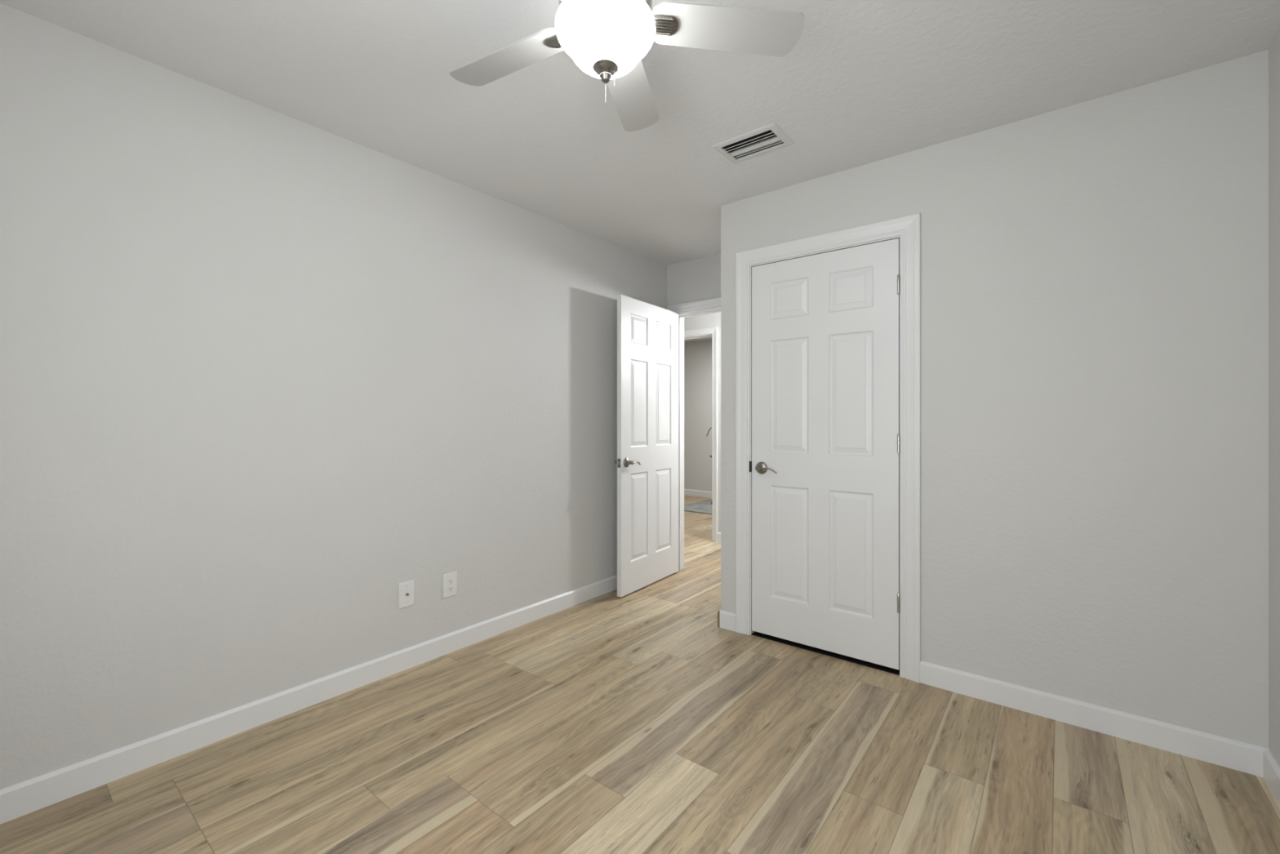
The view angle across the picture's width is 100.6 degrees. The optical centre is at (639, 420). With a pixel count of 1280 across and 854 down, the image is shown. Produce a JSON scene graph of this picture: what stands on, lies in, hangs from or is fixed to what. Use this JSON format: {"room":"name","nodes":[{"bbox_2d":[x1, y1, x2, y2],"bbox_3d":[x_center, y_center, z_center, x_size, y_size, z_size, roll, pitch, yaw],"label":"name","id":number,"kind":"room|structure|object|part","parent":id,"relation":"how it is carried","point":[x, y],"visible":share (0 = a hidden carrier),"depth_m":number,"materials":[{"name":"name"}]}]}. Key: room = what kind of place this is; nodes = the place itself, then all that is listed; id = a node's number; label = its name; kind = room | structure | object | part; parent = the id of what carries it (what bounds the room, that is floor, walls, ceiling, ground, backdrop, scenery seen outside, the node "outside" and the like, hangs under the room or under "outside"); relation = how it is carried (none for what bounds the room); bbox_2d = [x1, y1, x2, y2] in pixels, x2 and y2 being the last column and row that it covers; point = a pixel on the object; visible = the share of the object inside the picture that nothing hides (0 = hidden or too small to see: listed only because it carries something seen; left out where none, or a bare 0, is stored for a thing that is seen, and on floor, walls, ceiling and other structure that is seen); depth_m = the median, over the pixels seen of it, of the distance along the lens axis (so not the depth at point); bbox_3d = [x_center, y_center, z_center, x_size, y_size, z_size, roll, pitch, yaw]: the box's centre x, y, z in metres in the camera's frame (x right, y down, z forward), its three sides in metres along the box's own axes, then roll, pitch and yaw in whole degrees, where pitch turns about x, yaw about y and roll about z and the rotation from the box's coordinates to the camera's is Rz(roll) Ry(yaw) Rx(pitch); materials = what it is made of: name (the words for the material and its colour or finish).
{"room":"empty bedroom","nodes":[
{"label":"empty bedroom","id":0,"kind":"room"},
{"bbox_2d":[0,3,666,789],"bbox_3d":[-1.117,-0.023,2.674,0.115,2.440,4.155,0,0,38],"label":"wall","id":1,"kind":"structure","parent":0,"point":[266,374],"depth_m":2.06,"materials":[{"name":"paint"}]},
{"bbox_2d":[0,574,617,823],"bbox_3d":[-1.030,1.149,2.679,0.015,0.096,4.040,0,0,38],"label":"baseboard","id":2,"kind":"structure","parent":1,"relation":"attached to","point":[24,797],"depth_m":2.05,"materials":[{"name":"white paint"}]},
{"bbox_2d":[398,579,414,608],"bbox_3d":[-1.122,0.840,2.561,0.016,0.120,0.077,0,0,38],"label":"cable wall plate","id":3,"kind":"object","parent":1,"relation":"attached to","point":[406,589],"visible":1,"depth_m":2.56,"materials":[{"name":"white plastic"}]},
{"bbox_2d":[443,571,457,598],"bbox_3d":[-0.980,0.852,2.747,0.008,0.120,0.078,0,0,38],"label":"power outlet","id":4,"kind":"object","parent":1,"relation":"attached to","point":[450,580],"visible":1,"depth_m":2.74,"materials":[{"name":"white plastic"}]},
{"bbox_2d":[447,577,453,584],"bbox_3d":[-0.978,0.833,2.745,0.002,0.028,0.034,0,0,38],"label":"receptacle","id":5,"kind":"object","parent":4,"relation":"attached to","point":[450,580],"depth_m":2.74,"materials":[{"name":"white plastic"}]},
{"bbox_2d":[447,585,453,591],"bbox_3d":[-0.978,0.872,2.745,0.002,0.028,0.034,0,0,38],"label":"receptacle","id":6,"kind":"object","parent":4,"relation":"attached to","point":[450,588],"depth_m":2.74,"materials":[{"name":"white plastic"}]},
{"bbox_2d":[0,494,1279,853],"bbox_3d":[0.070,1.197,4.118,7.096,0.001,7.892,0,0,38],"label":"floor","id":7,"kind":"structure","parent":0,"point":[634,722],"depth_m":1.83,"materials":[{"name":"brown wood"}]},
{"bbox_2d":[684,498,711,514],"bbox_3d":[1.692,1.191,6.866,2.375,0.010,1.175,0,0,38],"label":"area rug","id":8,"kind":"object","parent":7,"relation":"on","point":[704,506],"visible":0.07,"depth_m":7.22,"materials":[{"name":"grey fabric"}]},
{"bbox_2d":[0,0,1279,342],"bbox_3d":[-0.026,-1.293,4.194,6.980,0.100,7.892,0,0,38],"label":"ceiling","id":9,"kind":"structure","parent":0,"point":[863,82],"depth_m":1.94,"materials":[{"name":"paint"}]},
{"bbox_2d":[449,0,804,131],"bbox_3d":[-0.120,-1.046,1.416,1.039,0.394,1.037,0,0,38],"label":"ceiling fan","id":10,"kind":"object","parent":9,"relation":"hanging from","point":[608,40],"visible":1,"depth_m":1.44,"materials":[{"name":"white wood"}]},
{"bbox_3d":[-0.385,-1.074,1.582,0.420,0.006,0.133,0,13,29],"label":"blade","id":11,"kind":"part","parent":10,"relation":"part of","materials":[{"name":"laminate"}]},
{"bbox_3d":[-0.092,-1.006,1.420,0.267,0.131,0.267,0,0,38],"label":"lamp shade","id":12,"kind":"part","parent":10,"relation":"part of","materials":[{"name":"white glass"}]},
{"bbox_3d":[-0.029,-1.074,1.748,0.133,0.006,0.420,-13,-3,11],"label":"blade","id":13,"kind":"part","parent":10,"relation":"part of","materials":[{"name":"white wood"}]},
{"bbox_3d":[0.240,-1.074,1.461,0.420,0.006,0.133,0,-13,-7],"label":"blade","id":14,"kind":"part","parent":10,"relation":"part of","materials":[{"name":"white wood"}]},
{"bbox_2d":[711,122,794,163],"bbox_3d":[0.509,-1.350,2.394,0.304,0.227,0.209,0,0,38],"label":"ceiling vent","id":15,"kind":"object","parent":9,"relation":"in","point":[768,138],"visible":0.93,"depth_m":2.42,"materials":[{"name":"white metal"}]},
{"bbox_2d":[666,253,720,306],"bbox_3d":[1.474,-0.023,3.345,3.343,2.440,0.115,0,0,38],"label":"wall","id":16,"kind":"structure","parent":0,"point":[696,279],"depth_m":4.11,"materials":[{"name":"paint"}]},
{"bbox_2d":[666,297,720,569],"bbox_3d":[0.619,0.141,4.023,0.928,2.111,0.151,0,0,38],"label":"door frame","id":17,"kind":"structure","parent":16,"relation":"attached to","point":[709,306],"depth_m":4.24,"materials":[{"name":"white paint"}]},
{"bbox_2d":[614,294,678,596],"bbox_3d":[0.074,0.172,3.871,0.154,2.024,0.774,0,0,35],"label":"door","id":18,"kind":"structure","parent":17,"relation":"attached to","point":[646,461],"depth_m":3.79,"materials":[{"name":"white paint"}]},
{"bbox_3d":[-0.067,0.286,3.586,0.059,0.068,0.068,0,0,35],"label":"handle","id":19,"kind":"part","parent":18,"relation":"part of","materials":[{"name":"grey metal"}]},
{"bbox_2d":[684,339,711,491],"bbox_3d":[1.624,-0.023,7.847,4.800,2.440,0.115,0,0,38],"label":"wall","id":20,"kind":"structure","parent":0,"point":[697,354],"depth_m":8.34,"materials":[{"name":"paint"}]},
{"bbox_2d":[684,488,711,497],"bbox_3d":[1.584,1.149,7.796,4.800,0.096,0.015,0,0,38],"label":"baseboard","id":21,"kind":"structure","parent":20,"relation":"attached to","point":[686,491],"depth_m":8.32,"materials":[{"name":"white paint"}]},
{"bbox_2d":[684,312,720,532],"bbox_3d":[0.815,-0.023,5.256,6.750,2.440,0.115,0,0,38],"label":"wall","id":22,"kind":"structure","parent":0,"point":[713,320],"depth_m":5.22,"materials":[{"name":"paint"}]},
{"bbox_2d":[684,326,717,542],"bbox_3d":[0.451,0.141,5.544,0.892,2.111,0.151,0,0,38],"label":"door frame","id":23,"kind":"structure","parent":22,"relation":"attached to","point":[712,332],"depth_m":5.24,"materials":[{"name":"white paint"}]},
{"bbox_2d":[716,532,720,542],"bbox_3d":[2.090,1.149,4.162,3.393,0.096,0.015,0,0,38],"label":"baseboard","id":24,"kind":"structure","parent":22,"relation":"attached to","point":[718,534],"depth_m":5.20,"materials":[{"name":"white paint"}]},
{"bbox_2d":[720,49,1268,747],"bbox_3d":[1.370,-0.023,2.441,2.206,2.440,0.115,0,0,38],"label":"wall","id":25,"kind":"structure","parent":0,"point":[1095,273],"depth_m":2.05,"materials":[{"name":"paint"}]},
{"bbox_2d":[720,609,735,631],"bbox_3d":[0.505,1.149,3.043,0.102,0.096,0.015,0,0,38],"label":"baseboard","id":26,"kind":"structure","parent":25,"relation":"attached to","point":[727,620],"depth_m":3.04,"materials":[{"name":"white paint"}]},
{"bbox_2d":[751,238,900,669],"bbox_3d":[0.913,0.160,2.714,0.760,2.024,0.094,0,0,38],"label":"door","id":27,"kind":"structure","parent":25,"relation":"in","point":[826,436],"depth_m":2.70,"materials":[{"name":"white paint"}]},
{"bbox_3d":[0.651,0.263,2.900,0.068,0.068,0.059,0,0,38],"label":"handle","id":28,"kind":"part","parent":27,"relation":"part of","materials":[{"name":"grey metal"}]},
{"bbox_3d":[0.679,0.271,2.854,0.115,0.032,0.022,0,0,36],"label":"lever","id":29,"kind":"part","parent":27,"relation":"part of","materials":[{"name":"grey metal"}]},
{"bbox_2d":[735,213,920,682],"bbox_3d":[0.974,0.126,2.797,0.940,2.143,0.218,0,0,38],"label":"door frame","id":30,"kind":"structure","parent":25,"relation":"attached to","point":[907,228],"depth_m":2.49,"materials":[{"name":"white paint"}]},
{"bbox_3d":[0.620,0.259,2.967,0.008,0.059,0.030,0,0,38],"label":"strike plate","id":31,"kind":"part","parent":30,"relation":"part of","materials":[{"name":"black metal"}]},
{"bbox_2d":[920,660,1269,777],"bbox_3d":[1.693,1.149,2.102,1.049,0.096,0.015,0,0,38],"label":"baseboard","id":32,"kind":"structure","parent":25,"relation":"attached to","point":[1237,755],"depth_m":2.03,"materials":[{"name":"white paint"}]},
{"bbox_2d":[1268,29,1279,765],"bbox_3d":[1.104,-0.023,0.421,0.115,2.440,3.381,0,0,38],"label":"wall","id":33,"kind":"structure","parent":0,"point":[1274,49],"depth_m":1.74,"materials":[{"name":"paint"}]},
{"bbox_2d":[1262,750,1279,806],"bbox_3d":[1.084,1.149,0.501,0.015,0.096,3.251,0,0,38],"label":"baseboard","id":34,"kind":"structure","parent":33,"relation":"attached to","point":[1271,768],"depth_m":1.71,"materials":[{"name":"white paint"}]},
{"bbox_3d":[0.790,-0.023,3.393,0.115,2.440,0.659,0,0,38],"label":"wall","id":35,"kind":"structure","parent":0,"visible":0},
{"bbox_2d":[717,609,720,626],"bbox_3d":[0.700,1.149,3.383,0.015,0.096,0.788,0,0,38],"label":"baseboard","id":36,"kind":"structure","parent":35,"relation":"attached to","point":[718,611],"depth_m":3.07,"materials":[{"name":"white paint"}]}
]}

